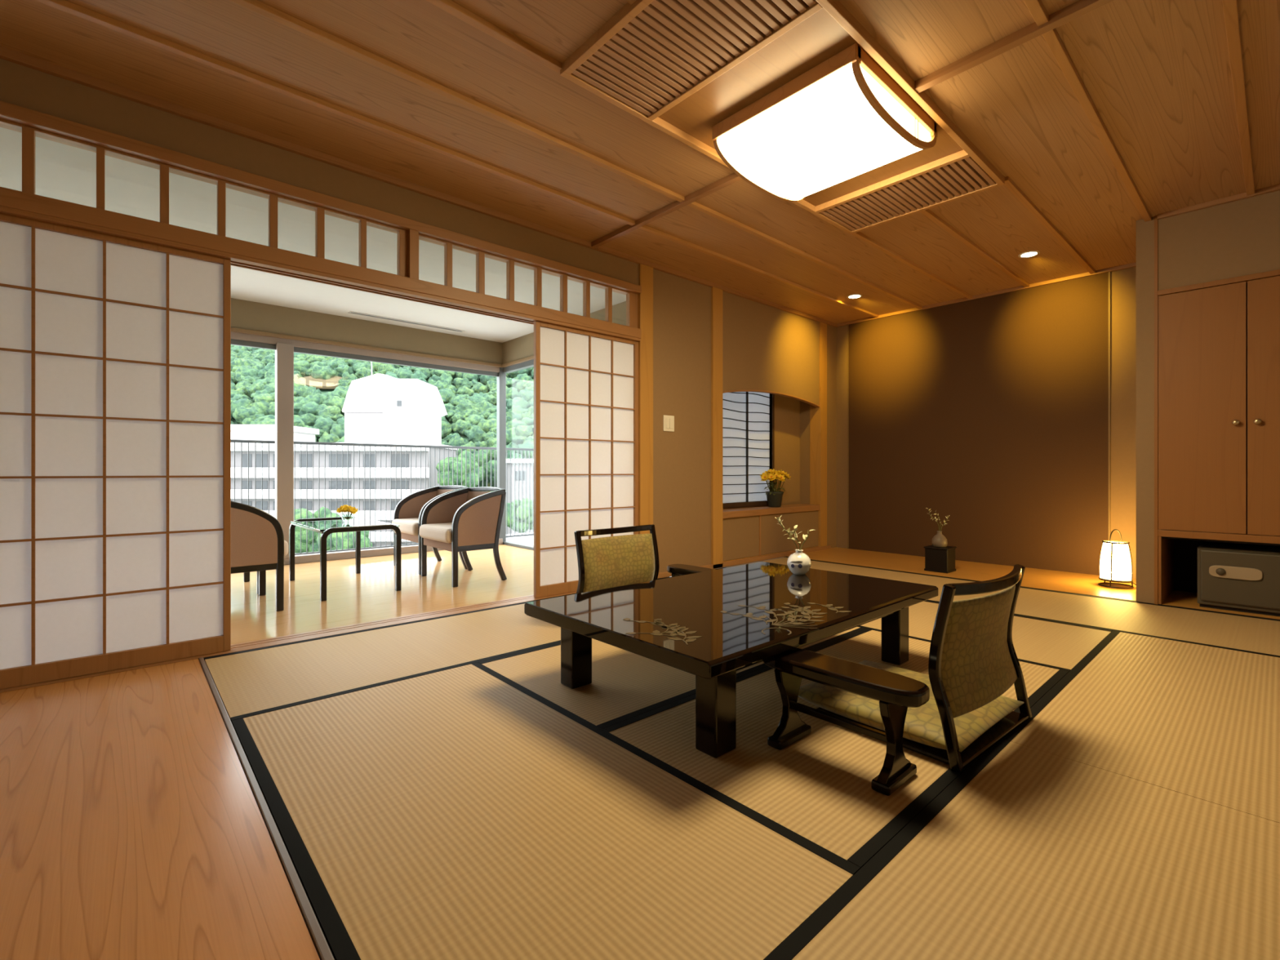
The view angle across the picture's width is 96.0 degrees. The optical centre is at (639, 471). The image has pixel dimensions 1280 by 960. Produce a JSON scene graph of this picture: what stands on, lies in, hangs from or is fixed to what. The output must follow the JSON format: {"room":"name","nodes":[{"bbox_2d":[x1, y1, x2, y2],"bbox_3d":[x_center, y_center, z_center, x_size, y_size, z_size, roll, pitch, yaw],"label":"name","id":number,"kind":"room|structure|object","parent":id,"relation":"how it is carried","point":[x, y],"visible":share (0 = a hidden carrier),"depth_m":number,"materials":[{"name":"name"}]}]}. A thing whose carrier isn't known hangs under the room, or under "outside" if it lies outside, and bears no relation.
{"room":"japanese inn room","nodes":[
{"label":"japanese inn room","id":0,"kind":"room"},
{"bbox_2d":[0,658,319,959],"bbox_3d":[-1.309,0.900,0.007,2.462,0.060,4.960,0,0,-42],"label":"floor","id":1,"kind":"structure","parent":0,"point":[133,827],"depth_m":1.38,"materials":[{"name":"brown wood"}]},
{"bbox_2d":[0,127,626,342],"bbox_3d":[-2.805,-1.555,4.095,5.700,0.050,2.858,0,0,-42],"label":"ceiling","id":2,"kind":"structure","parent":0,"point":[64,172],"depth_m":3.85,"materials":[{"name":"beige paint"}]},
{"bbox_2d":[347,311,465,332],"bbox_3d":[-2.360,-1.528,5.919,1.160,0.008,0.072,0,0,-42],"label":"ceiling vent","id":3,"kind":"object","parent":2,"relation":"in","point":[352,312],"visible":1,"depth_m":5.88,"materials":[{"name":"beige paint"}]},
{"bbox_2d":[231,297,502,364],"bbox_3d":[-3.701,-1.397,5.070,5.670,0.265,0.090,0,0,-42],"label":"wall veranda header","id":4,"kind":"structure","parent":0,"point":[245,314],"depth_m":5.78,"materials":[{"name":"paint"}]},
{"bbox_2d":[231,327,502,367],"bbox_3d":[-3.712,-1.251,5.006,5.570,0.032,0.050,0,0,-42],"label":"trim","id":5,"kind":"structure","parent":4,"relation":"attached to","point":[233,329],"depth_m":5.76,"materials":[{"name":"brown wood"}]},
{"bbox_2d":[231,331,506,564],"bbox_3d":[-3.715,-0.185,5.047,5.620,2.110,0.105,0,0,-42],"label":"window","id":6,"kind":"structure","parent":4,"relation":"in","point":[285,348],"depth_m":5.45,"materials":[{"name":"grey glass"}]},
{"bbox_2d":[0,58,835,573],"bbox_3d":[-0.840,-0.400,3.886,8.345,2.540,0.120,0,0,-42],"label":"wall","id":7,"kind":"structure","parent":0,"point":[21,86],"depth_m":4.74,"materials":[{"name":"beige paint"}]},
{"bbox_2d":[0,213,231,689],"bbox_3d":[-2.328,-0.080,2.498,0.906,1.894,0.032,0,0,-42],"label":"door","id":8,"kind":"structure","parent":7,"relation":"in","point":[115,351],"depth_m":2.51,"materials":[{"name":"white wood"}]},
{"bbox_2d":[198,657,334,959],"bbox_3d":[-0.386,0.898,0.837,0.017,0.064,4.960,0,0,-42],"label":"trim","id":9,"kind":"structure","parent":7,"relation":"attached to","point":[322,947],"depth_m":1.35,"materials":[{"name":"wood"}]},
{"bbox_2d":[0,591,576,693],"bbox_3d":[-1.985,0.899,2.838,5.240,0.062,0.155,0,0,-42],"label":"trim","id":10,"kind":"structure","parent":7,"relation":"attached to","point":[381,623],"depth_m":3.10,"materials":[{"name":"brown wood"}]},
{"bbox_2d":[0,100,641,294],"bbox_3d":[-1.978,-1.429,2.830,5.240,0.055,0.130,0,0,-42],"label":"trim","id":11,"kind":"structure","parent":7,"relation":"attached to","point":[9,112],"depth_m":2.87,"materials":[{"name":"brown wood"}]},
{"bbox_2d":[0,46,837,327],"bbox_3d":[-0.831,-1.653,3.801,8.245,0.037,0.038,0,0,-42],"label":"trim","id":12,"kind":"structure","parent":7,"relation":"attached to","point":[6,54],"depth_m":3.02,"materials":[{"name":"brown wood"}]},
{"bbox_2d":[533,320,638,598],"bbox_3d":[-0.372,-0.080,4.256,0.936,1.894,0.032,0,0,-42],"label":"door","id":13,"kind":"structure","parent":7,"relation":"in","point":[586,383],"depth_m":4.19,"materials":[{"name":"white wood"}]},
{"bbox_2d":[637,263,653,533],"bbox_3d":[0.009,-0.400,4.636,0.140,2.540,0.138,0,0,-42],"label":"trim","id":14,"kind":"structure","parent":7,"relation":"attached to","point":[645,299],"depth_m":4.58,"materials":[{"name":"brown wood"}]},
{"bbox_2d":[591,172,742,248],"bbox_3d":[0.111,-1.654,3.714,0.040,0.036,1.407,0,0,-42],"label":"trim","id":15,"kind":"structure","parent":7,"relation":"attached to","point":[732,178],"depth_m":3.61,"materials":[{"name":"brown wood"}]},
{"bbox_2d":[662,414,674,431],"bbox_3d":[0.240,-0.395,4.767,0.124,0.132,0.013,0,0,-42],"label":"light switch","id":16,"kind":"object","parent":7,"relation":"attached to","point":[668,420],"visible":1,"depth_m":4.76,"materials":[{"name":"white plastic"}]},
{"bbox_2d":[711,287,722,568],"bbox_3d":[0.651,-0.400,5.211,0.134,2.540,0.142,0,0,-42],"label":"trim","id":17,"kind":"structure","parent":7,"relation":"attached to","point":[716,293],"depth_m":5.14,"materials":[{"name":"brown wood"}]},
{"bbox_2d":[657,545,831,578],"bbox_3d":[1.057,0.849,5.508,2.865,0.042,0.042,0,0,-42],"label":"trim","id":18,"kind":"structure","parent":7,"relation":"attached to","point":[661,575],"depth_m":5.53,"materials":[{"name":"brown wood"}]},
{"bbox_2d":[722,390,819,407],"bbox_3d":[1.342,-0.749,5.793,1.673,0.091,0.050,0,0,-42],"label":"trim","id":19,"kind":"structure","parent":7,"relation":"attached to","point":[815,405],"depth_m":5.85,"materials":[{"name":"brown wood"}]},
{"bbox_2d":[784,556,1279,620],"bbox_3d":[3.145,0.894,4.030,0.014,0.052,4.992,0,0,-42],"label":"trim","id":20,"kind":"structure","parent":7,"relation":"attached to","point":[784,557],"depth_m":4.05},
{"bbox_2d":[231,544,666,644],"bbox_3d":[-2.813,0.900,4.103,5.700,0.060,2.835,0,0,-42],"label":"floor","id":21,"kind":"structure","parent":0,"point":[369,595],"depth_m":4.17,"materials":[{"name":"brown wood"}]},
{"bbox_2d":[231,500,288,611],"bbox_3d":[-2.602,0.504,3.671,0.538,0.742,0.634,0,0,-42],"label":"tub chair","id":22,"kind":"object","parent":21,"relation":"on","point":[258,544],"visible":0.36,"depth_m":3.50,"materials":[{"name":"beige fabric"}]},
{"bbox_2d":[288,516,400,601],"bbox_3d":[-2.265,0.626,4.391,0.524,0.487,0.996,0,0,-42],"label":"coffee table","id":23,"kind":"object","parent":21,"relation":"on","point":[326,526],"visible":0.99,"depth_m":4.19,"materials":[{"name":"black wood"}]},
{"bbox_2d":[335,504,358,522],"bbox_3d":[-2.268,0.324,4.466,0.157,0.137,0.169,0,0,-23],"label":"flower bowl","id":24,"kind":"object","parent":23,"relation":"on","point":[344,508],"visible":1,"depth_m":4.44,"materials":[{"name":"clear glass"}]},
{"bbox_2d":[391,485,467,574],"bbox_3d":[-1.884,0.504,5.218,0.538,0.742,0.634,0,0,-42],"label":"tub chair","id":25,"kind":"object","parent":21,"relation":"on","point":[408,512],"visible":0.4,"depth_m":5.31,"materials":[{"name":"beige fabric"}]},
{"bbox_2d":[391,517,418,535],"bbox_3d":[-1.933,0.490,5.173,0.405,0.110,0.556,0,0,-42],"label":"seat cushion","id":26,"kind":"object","parent":25,"relation":"on","point":[407,526],"depth_m":5.01,"materials":[{"name":"beige fabric"}]},
{"bbox_2d":[419,486,506,587],"bbox_3d":[-1.433,0.504,4.695,0.538,0.742,0.634,0,0,-42],"label":"tub chair","id":27,"kind":"object","parent":21,"relation":"on","point":[464,520],"visible":1,"depth_m":4.53,"materials":[{"name":"black wood"}]},
{"bbox_2d":[419,522,452,542],"bbox_3d":[-1.482,0.490,4.651,0.405,0.110,0.556,0,0,-42],"label":"seat cushion","id":28,"kind":"object","parent":27,"relation":"on","point":[434,532],"depth_m":4.52,"materials":[{"name":"beige fabric"}]},
{"bbox_2d":[502,301,626,364],"bbox_3d":[-0.695,-1.397,5.890,0.100,0.265,2.708,0,0,-42],"label":"wall","id":29,"kind":"structure","parent":0,"point":[522,347],"depth_m":6.44,"materials":[{"name":"paint"}]},
{"bbox_2d":[502,355,533,367],"bbox_3d":[-0.728,-1.251,5.860,0.050,0.032,2.708,0,0,-42],"label":"trim","id":30,"kind":"structure","parent":29,"relation":"attached to","point":[531,357],"depth_m":6.57,"materials":[{"name":"brown wood"}]},
{"bbox_2d":[502,359,533,550],"bbox_3d":[-0.702,-0.185,5.884,0.080,2.110,2.708,0,0,-42],"label":"window","id":31,"kind":"structure","parent":29,"relation":"in","point":[527,364],"depth_m":6.61,"materials":[{"name":"grey metal"}]},
{"bbox_2d":[0,0,1279,324],"bbox_3d":[0.722,-1.695,2.088,8.465,0.050,5.342,0,0,-42],"label":"ceiling","id":32,"kind":"structure","parent":0,"point":[1157,73],"depth_m":2.67,"materials":[{"name":"brown wood"}]},
{"bbox_2d":[426,0,561,72],"bbox_3d":[-1.647,-1.660,1.189,3.540,0.024,0.034,0,0,-42],"label":"trim","id":33,"kind":"structure","parent":32,"relation":"attached to","point":[451,7],"depth_m":2.17,"materials":[{"name":"brown wood"}]},
{"bbox_2d":[571,0,815,115],"bbox_3d":[0.167,-1.653,2.190,0.431,0.037,0.875,0,0,-42],"label":"ceiling vent","id":34,"kind":"object","parent":32,"relation":"in","point":[670,46],"visible":0.9,"depth_m":2.21,"materials":[{"name":"brown wood"}]},
{"bbox_2d":[560,0,1004,234],"bbox_3d":[0.871,-1.651,2.823,2.390,0.042,0.935,0,0,-42],"label":"panel","id":35,"kind":"object","parent":32,"relation":"attached to","point":[825,28],"visible":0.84,"depth_m":2.51,"materials":[{"name":"brown wood"}]},
{"bbox_2d":[712,43,937,201],"bbox_3d":[0.888,-1.573,2.774,0.794,0.183,0.734,0,0,-42],"label":"ceiling light","id":36,"kind":"object","parent":35,"relation":"attached to","point":[844,117],"visible":1,"depth_m":2.60,"materials":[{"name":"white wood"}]},
{"bbox_2d":[820,156,995,231],"bbox_3d":[1.578,-1.653,3.458,0.426,0.037,0.875,0,0,-42],"label":"ceiling vent","id":37,"kind":"object","parent":32,"relation":"in","point":[949,180],"visible":0.81,"depth_m":3.41,"materials":[{"name":"brown wood"}]},
{"bbox_2d":[915,0,1114,93],"bbox_3d":[2.043,-1.654,1.534,0.040,0.036,2.550,0,0,-42],"label":"trim","id":38,"kind":"structure","parent":32,"relation":"attached to","point":[1081,7],"depth_m":2.21,"materials":[{"name":"brown wood"}]},
{"bbox_2d":[506,532,783,577],"bbox_3d":[0.194,1.020,7.266,3.000,0.200,4.550,0,0,-42],"label":"floor","id":39,"kind":"structure","parent":0,"point":[526,540],"depth_m":7.71,"materials":[{"name":"wood"}]},
{"bbox_2d":[723,556,978,601],"bbox_3d":[1.724,0.897,4.848,1.003,0.056,1.806,0,0,-42],"label":"mat","id":40,"kind":"object","parent":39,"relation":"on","point":[938,581],"visible":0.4,"depth_m":4.86,"materials":[{"name":"wicker"}]},
{"bbox_2d":[722,393,799,509],"bbox_3d":[1.187,-0.620,5.996,1.780,2.100,0.050,0,0,-42],"label":"wall","id":41,"kind":"structure","parent":0,"point":[787,410],"depth_m":6.37,"materials":[{"name":"beige paint"}]},
{"bbox_2d":[722,391,774,508],"bbox_3d":[1.009,-0.285,5.827,1.110,1.290,0.064,0,0,-42],"label":"window","id":42,"kind":"structure","parent":41,"relation":"in","point":[746,415],"depth_m":5.89,"materials":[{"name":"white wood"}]},
{"bbox_2d":[722,503,819,562],"bbox_3d":[1.272,0.620,5.867,1.665,0.500,0.252,0,0,-42],"label":"lower cabinet","id":43,"kind":"object","parent":41,"relation":"attached to","point":[752,531],"visible":0.73,"depth_m":5.68,"materials":[{"name":"brown wood"}]},
{"bbox_2d":[760,468,791,506],"bbox_3d":[1.389,0.171,5.964,0.345,0.399,0.291,0,0,-42],"label":"flower pot","id":44,"kind":"object","parent":43,"relation":"on","point":[774,497],"visible":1,"depth_m":5.91,"materials":[{"name":"yellow plant"}]},
{"bbox_2d":[800,400,809,504],"bbox_3d":[1.903,-0.400,6.473,0.075,2.540,0.298,0,0,-42],"label":"wall","id":45,"kind":"structure","parent":0,"point":[804,407],"depth_m":6.48,"materials":[{"name":"beige paint"}]},
{"bbox_2d":[809,322,826,546],"bbox_3d":[1.986,-0.400,6.415,0.130,2.540,0.136,0,0,-42],"label":"trim","id":46,"kind":"structure","parent":45,"relation":"attached to","point":[818,415],"depth_m":6.37,"materials":[{"name":"brown wood"}]},
{"bbox_2d":[848,271,1108,575],"bbox_3d":[3.105,-0.394,5.604,0.020,2.528,2.283,0,0,-42],"label":"wall panel","id":47,"kind":"object","parent":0,"point":[988,414],"visible":0.86,"depth_m":5.42,"materials":[{"name":"brown fabric"}]},
{"bbox_2d":[835,266,1136,578],"bbox_3d":[3.212,-0.400,5.569,0.108,2.540,2.992,0,0,-42],"label":"wall","id":48,"kind":"structure","parent":0,"point":[1123,282],"depth_m":4.71,"materials":[{"name":"beige paint"}]},
{"bbox_2d":[35,0,878,317],"bbox_3d":[-0.508,-1.660,3.442,8.245,0.024,0.034,0,0,-42],"label":"trim","id":49,"kind":"structure","parent":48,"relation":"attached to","point":[63,5],"depth_m":2.71,"materials":[{"name":"brown wood"}]},
{"bbox_2d":[229,0,922,308],"bbox_3d":[-0.204,-1.660,3.104,8.245,0.024,0.034,0,0,-42],"label":"trim","id":50,"kind":"structure","parent":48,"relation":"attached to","point":[261,8],"depth_m":2.69,"materials":[{"name":"brown wood"}]},
{"bbox_2d":[847,324,848,548],"bbox_3d":[2.335,-0.400,6.456,0.026,2.540,0.014,0,0,-42],"label":"trim","id":51,"kind":"structure","parent":48,"relation":"attached to","point":[847,325],"depth_m":6.45,"materials":[{"name":"brown wood"}]},
{"bbox_2d":[851,231,972,298],"bbox_3d":[2.309,-1.660,4.743,2.315,0.024,0.034,0,0,-42],"label":"trim","id":52,"kind":"structure","parent":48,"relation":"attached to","point":[862,237],"depth_m":4.57,"materials":[{"name":"brown wood"}]},
{"bbox_2d":[920,208,1029,287],"bbox_3d":[2.620,-1.660,4.397,2.315,0.024,0.034,0,0,-42],"label":"trim","id":53,"kind":"structure","parent":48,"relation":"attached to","point":[927,213],"depth_m":4.21,"materials":[{"name":"brown wood"}]},
{"bbox_2d":[836,262,1136,327],"bbox_3d":[3.145,-1.655,5.537,0.030,0.030,2.752,0,0,-42],"label":"trim","id":54,"kind":"structure","parent":48,"relation":"attached to","point":[1132,264],"depth_m":5.32,"materials":[{"name":"brown wood"}]},
{"bbox_2d":[1004,176,1095,274],"bbox_3d":[2.934,-1.660,4.048,2.315,0.024,0.034,0,0,-42],"label":"trim","id":55,"kind":"structure","parent":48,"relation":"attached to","point":[1010,184],"depth_m":3.82,"materials":[{"name":"brown wood"}]},
{"bbox_2d":[1023,0,1151,222],"bbox_3d":[1.038,-1.660,1.722,8.245,0.024,0.034,0,0,-42],"label":"trim","id":56,"kind":"structure","parent":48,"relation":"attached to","point":[1037,9],"depth_m":2.56,"materials":[{"name":"brown wood"}]},
{"bbox_2d":[1108,271,1111,540],"bbox_3d":[3.869,-0.400,4.749,0.026,2.540,0.012,0,0,-42],"label":"trim","id":57,"kind":"structure","parent":48,"relation":"attached to","point":[1109,273],"depth_m":4.74,"materials":[{"name":"brown wood"}]},
{"bbox_2d":[783,546,1279,619],"bbox_3d":[3.525,0.898,4.386,1.023,0.064,5.012,0,0,-42],"label":"platform","id":58,"kind":"structure","parent":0,"point":[1056,580],"depth_m":4.80,"materials":[{"name":"brown wood"}]},
{"bbox_2d":[923,545,956,573],"bbox_3d":[2.612,0.761,5.016,0.200,0.209,0.200,0,0,-42],"label":"display stand","id":59,"kind":"object","parent":58,"relation":"on","point":[937,559],"visible":0.95,"depth_m":4.95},
{"bbox_2d":[931,530,947,547],"bbox_3d":[2.609,0.589,5.019,0.124,0.136,0.124,0,0,-42],"label":"vase","id":60,"kind":"object","parent":59,"relation":"on","point":[939,540],"visible":1,"depth_m":4.98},
{"bbox_2d":[1097,528,1136,588],"bbox_3d":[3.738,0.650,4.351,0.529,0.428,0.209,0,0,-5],"label":"lantern","id":61,"kind":"object","parent":58,"relation":"on","point":[1116,565],"visible":0.98,"depth_m":4.27,"materials":[{"name":"white paper"}]},
{"bbox_2d":[1157,275,1279,604],"bbox_3d":[4.328,-0.146,3.244,0.785,2.027,2.036,0,0,-42],"label":"tall cabinet","id":62,"kind":"object","parent":58,"relation":"on","point":[1219,347],"visible":1,"depth_m":3.56,"materials":[{"name":"brown wood"}]},
{"bbox_2d":[1197,541,1279,616],"bbox_3d":[3.869,0.674,3.618,0.448,0.385,0.510,0,0,-42],"label":"safe","id":63,"kind":"object","parent":58,"relation":"on","point":[1236,577],"visible":1,"depth_m":3.54,"materials":[{"name":"grey paint"}]},
{"bbox_2d":[1136,216,1154,603],"bbox_3d":[3.724,-0.400,4.155,1.035,2.540,0.092,0,0,-42],"label":"wall column","id":64,"kind":"structure","parent":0,"point":[1144,230],"depth_m":3.81,"materials":[{"name":"beige paint"}]},
{"bbox_2d":[1157,190,1279,290],"bbox_3d":[4.125,-1.423,2.994,0.080,0.495,2.140,0,0,-42],"label":"wall","id":65,"kind":"structure","parent":0,"point":[1240,237],"depth_m":3.55,"materials":[{"name":"beige paint"}]},
{"bbox_2d":[1154,215,1157,604],"bbox_3d":[3.392,-0.400,3.784,0.056,2.540,0.017,0,0,-42],"label":"trim","id":66,"kind":"structure","parent":65,"relation":"attached to","point":[1155,216],"depth_m":3.77,"materials":[{"name":"brown wood"}]},
{"bbox_2d":[1157,183,1279,219],"bbox_3d":[4.057,-1.656,3.000,0.035,0.032,2.040,0,0,-42],"label":"trim","id":67,"kind":"structure","parent":65,"relation":"attached to","point":[1274,188],"depth_m":3.54,"materials":[{"name":"brown wood"}]},
{"bbox_2d":[1157,269,1279,295],"bbox_3d":[4.114,-1.161,2.984,0.072,0.032,2.140,0,0,-42],"label":"trim","id":68,"kind":"structure","parent":65,"relation":"attached to","point":[1274,273],"depth_m":3.54,"materials":[{"name":"brown wood"}]},
{"bbox_2d":[1222,0,1254,195],"bbox_3d":[1.349,-1.660,1.376,8.245,0.024,0.034,0,0,-42],"label":"trim","id":69,"kind":"structure","parent":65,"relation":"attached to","point":[1229,7],"depth_m":2.46,"materials":[{"name":"brown wood"}]},
{"bbox_3d":[-4.206,1.020,5.429,6.000,0.200,1.000,0,0,-42],"label":"floor","id":70,"kind":"structure","parent":0,"visible":0},
{"bbox_2d":[231,439,533,555],"bbox_3d":[-3.325,0.297,6.692,9.000,1.245,0.040,0,0,-42],"label":"balcony railing","id":71,"kind":"object","parent":70,"relation":"on","point":[234,441],"visible":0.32,"depth_m":6.85,"materials":[{"name":"metal"}]},
{"bbox_3d":[0.012,0.981,3.204,8.900,0.098,7.950,0,0,-42],"label":"floor","id":72,"kind":"structure","parent":0,"visible":0},
{"bbox_2d":[204,599,560,722],"bbox_3d":[-1.042,0.897,2.965,1.845,0.056,0.911,0,0,-42],"label":"mat","id":73,"kind":"object","parent":72,"relation":"on","point":[262,680],"visible":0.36,"depth_m":2.71,"materials":[{"name":"wicker"}]},
{"bbox_2d":[573,524,659,593],"bbox_3d":[0.002,0.601,3.252,0.597,0.539,0.527,0,0,-42],"label":"chair","id":74,"kind":"object","parent":73,"relation":"on","point":[609,562],"visible":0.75,"depth_m":3.39,"materials":[{"name":"fabric"}]},
{"bbox_2d":[231,662,860,959],"bbox_3d":[-0.469,0.897,1.636,0.920,0.056,1.827,0,0,-42],"label":"mat","id":75,"kind":"object","parent":72,"relation":"on","point":[464,812],"visible":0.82,"depth_m":1.36,"materials":[{"name":"wicker"}]},
{"bbox_2d":[543,568,721,599],"bbox_3d":[0.348,0.897,4.213,1.888,0.056,0.911,0,0,-42],"label":"mat","id":76,"kind":"object","parent":72,"relation":"on","point":[718,568],"visible":0.05,"depth_m":4.05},
{"bbox_2d":[666,564,715,577],"bbox_3d":[0.365,0.728,3.447,0.180,0.282,0.510,0,0,-42],"label":"armrest","id":77,"kind":"object","parent":76,"relation":"on","point":[677,570],"visible":0.16,"depth_m":3.50,"materials":[{"name":"brown paint"}]},
{"bbox_2d":[478,626,865,728],"bbox_3d":[0.257,0.897,2.903,1.851,0.056,0.912,0,0,-42],"label":"mat","id":78,"kind":"object","parent":72,"relation":"on","point":[625,685],"visible":0.24,"depth_m":2.41,"materials":[{"name":"wicker"}]},
{"bbox_2d":[524,561,937,758],"bbox_3d":[0.457,0.699,2.491,1.590,0.339,1.004,0,0,-42],"label":"table","id":79,"kind":"object","parent":78,"relation":"on","point":[710,626],"visible":1,"depth_m":2.19,"materials":[{"name":"black paint"}]},
{"bbox_2d":[786,549,811,574],"bbox_3d":[0.821,0.468,2.976,0.122,0.124,0.121,0,0,-42],"label":"vase","id":80,"kind":"object","parent":79,"relation":"on","point":[798,562],"visible":1,"depth_m":2.94,"materials":[{"name":"white ceramic"}]},
{"bbox_2d":[775,515,814,550],"bbox_3d":[0.802,0.328,2.966,0.217,0.206,0.089,0,0,1],"label":"flower sprig","id":81,"kind":"object","parent":80,"relation":"on","point":[788,531],"visible":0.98,"depth_m":2.98,"materials":[{"name":"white plant"}]},
{"bbox_2d":[603,628,1068,868],"bbox_3d":[0.868,0.897,2.223,1.851,0.056,0.913,0,0,-42],"label":"mat","id":82,"kind":"object","parent":72,"relation":"on","point":[817,787],"visible":0.5,"depth_m":1.72,"materials":[{"name":"wicker"}]},
{"bbox_2d":[762,648,929,795],"bbox_3d":[0.599,0.728,1.738,0.180,0.282,0.510,0,0,-42],"label":"armrest","id":83,"kind":"object","parent":82,"relation":"on","point":[895,692],"visible":0.97,"depth_m":1.66,"materials":[{"name":"brown paint"}]},
{"bbox_2d":[816,564,1031,772],"bbox_3d":[0.995,0.601,2.030,0.597,0.539,0.527,0,0,-39],"label":"chair","id":84,"kind":"object","parent":82,"relation":"on","point":[973,660],"visible":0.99,"depth_m":1.77,"materials":[{"name":"brown paint"}]},
{"bbox_2d":[798,659,1024,751],"bbox_3d":[0.946,0.810,2.067,0.546,0.080,0.590,0,0,-40],"label":"floor cushion","id":85,"kind":"object","parent":84,"relation":"on","point":[922,724],"visible":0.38,"depth_m":1.90,"materials":[{"name":"fabric"}]},
{"bbox_2d":[857,600,1111,671],"bbox_3d":[1.609,0.897,3.504,0.960,0.056,1.827,0,0,-42],"label":"mat","id":86,"kind":"object","parent":72,"relation":"on","point":[1056,645],"visible":0.29,"depth_m":3.05,"materials":[{"name":"wicker"}]},
{"bbox_2d":[764,738,1279,959],"bbox_3d":[0.796,0.897,0.919,1.845,0.056,0.928,0,0,-42],"label":"mat","id":87,"kind":"object","parent":72,"relation":"on","point":[1028,853],"visible":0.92,"depth_m":1.22,"materials":[{"name":"wicker"}]},
{"bbox_2d":[934,586,1279,657],"bbox_3d":[3.347,0.897,3.041,1.003,0.056,3.048,0,0,-42],"label":"mat","id":88,"kind":"object","parent":72,"relation":"on","point":[1251,634],"visible":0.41,"depth_m":3.37,"materials":[{"name":"wicker"}]},
{"bbox_2d":[1003,630,1279,822],"bbox_3d":[2.186,0.897,2.167,1.888,0.056,0.928,0,0,-42],"label":"mat","id":89,"kind":"object","parent":72,"relation":"on","point":[1201,722],"visible":0.74,"depth_m":2.02,"materials":[{"name":"wicker"}]},
{"label":"outside","id":90,"kind":"structure","parent":0,"visible":0},
{"bbox_2d":[233,375,533,451],"bbox_3d":[-50.059,-39.537,159.982,240.000,124.767,260.000,0,0,0],"label":"hillside","id":91,"kind":"structure","parent":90,"point":[322,390],"depth_m":162.16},
{"bbox_2d":[294,506,341,553],"bbox_3d":[-33.531,10.770,60.355,6.374,14.213,6.239,0,0,-42],"label":"tree","id":92,"kind":"object","parent":91,"relation":"on","point":[297,512],"visible":0.26,"depth_m":57.72,"materials":[{"name":"green plant"}]},
{"bbox_2d":[298,375,342,388],"bbox_3d":[-90.522,-25.565,164.967,15.055,5.108,8.760,0,0,0],"label":"clearing","id":93,"kind":"structure","parent":91,"relation":"on","point":[331,383],"depth_m":163.75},
{"bbox_2d":[231,361,457,552],"bbox_3d":[-50.198,-0.387,87.031,41.006,34.514,14.300,0,0,0],"label":"hotel building","id":94,"kind":"structure","parent":91,"relation":"on","point":[378,408],"depth_m":81.38,"materials":[{"name":"white concrete"}]},
{"bbox_2d":[315,530,372,551],"bbox_3d":[-26.787,11.170,51.891,4.424,13.409,3.982,0,0,18],"label":"tree","id":95,"kind":"object","parent":91,"relation":"on","point":[366,532],"visible":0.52,"depth_m":50.16,"materials":[{"name":"green plant"}]},
{"bbox_2d":[231,345,533,491],"bbox_3d":[-98.217,-23.864,166.144,190.809,84.345,124.379,0,0,0],"label":"forest canopy","id":96,"kind":"object","parent":91,"relation":"on","point":[469,403],"visible":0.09,"depth_m":157.36,"materials":[{"name":"green plant"}]},
{"bbox_2d":[435,450,482,489],"bbox_3d":[-24.677,7.484,79.058,5.985,20.780,6.980,0,0,-2],"label":"tree","id":97,"kind":"object","parent":91,"relation":"on","point":[455,459],"visible":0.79,"depth_m":76.66,"materials":[{"name":"green plant"}]},
{"bbox_2d":[472,444,508,491],"bbox_3d":[-26.182,6.576,99.487,7.966,22.598,7.439,0,0,-42],"label":"tree","id":98,"kind":"object","parent":91,"relation":"on","point":[495,445],"visible":0.43,"depth_m":97.21,"materials":[{"name":"green plant"}]},
{"bbox_2d":[506,497,532,533],"bbox_3d":[-13.761,10.492,65.964,4.253,14.764,4.732,0,0,-42],"label":"tree","id":99,"kind":"object","parent":91,"relation":"on","point":[527,499],"visible":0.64,"depth_m":64.52,"materials":[{"name":"green plant"}]},
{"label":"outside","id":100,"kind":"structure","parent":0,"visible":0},
{"bbox_2d":[506,458,532,533],"bbox_3d":[-10.491,6.518,91.996,20.300,16.705,13.000,0,0,0],"label":"building","id":101,"kind":"structure","parent":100,"point":[508,460],"depth_m":86.00,"materials":[{"name":"white concrete"}]},
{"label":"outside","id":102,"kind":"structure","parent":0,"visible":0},
{"bbox_2d":[231,424,319,441],"bbox_3d":[-68.719,-1.525,100.975,19.026,12.438,11.000,0,0,0],"label":"annex building","id":103,"kind":"structure","parent":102,"point":[238,432],"depth_m":95.98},
{"bbox_3d":[-3.654,-0.293,1.358,0.780,2.325,0.120,0,0,-42],"label":"wall","id":104,"kind":"structure","parent":0,"visible":0},
{"bbox_2d":[0,118,407,276],"bbox_3d":[-2.662,-1.261,2.213,3.482,0.290,0.043,0,0,-42],"label":"window","id":105,"kind":"structure","parent":104,"relation":"in","point":[28,133],"depth_m":2.76,"materials":[{"name":"brown wood"}]},
{"bbox_2d":[0,186,641,341],"bbox_3d":[-1.983,-1.083,2.835,5.240,0.075,0.136,0,0,-42],"label":"trim","id":106,"kind":"structure","parent":104,"relation":"attached to","point":[11,198],"depth_m":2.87,"materials":[{"name":"brown wood"}]},
{"bbox_2d":[407,229,418,279],"bbox_3d":[-1.350,-1.260,3.394,0.052,0.290,0.110,0,0,-42],"label":"trim","id":107,"kind":"structure","parent":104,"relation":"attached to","point":[412,235],"depth_m":3.35,"materials":[{"name":"brown wood"}]},
{"bbox_2d":[418,233,637,328],"bbox_3d":[-0.681,-1.261,3.993,1.748,0.290,0.043,0,0,-42],"label":"window","id":108,"kind":"structure","parent":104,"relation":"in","point":[631,298],"depth_m":3.95,"materials":[{"name":"brown wood"}]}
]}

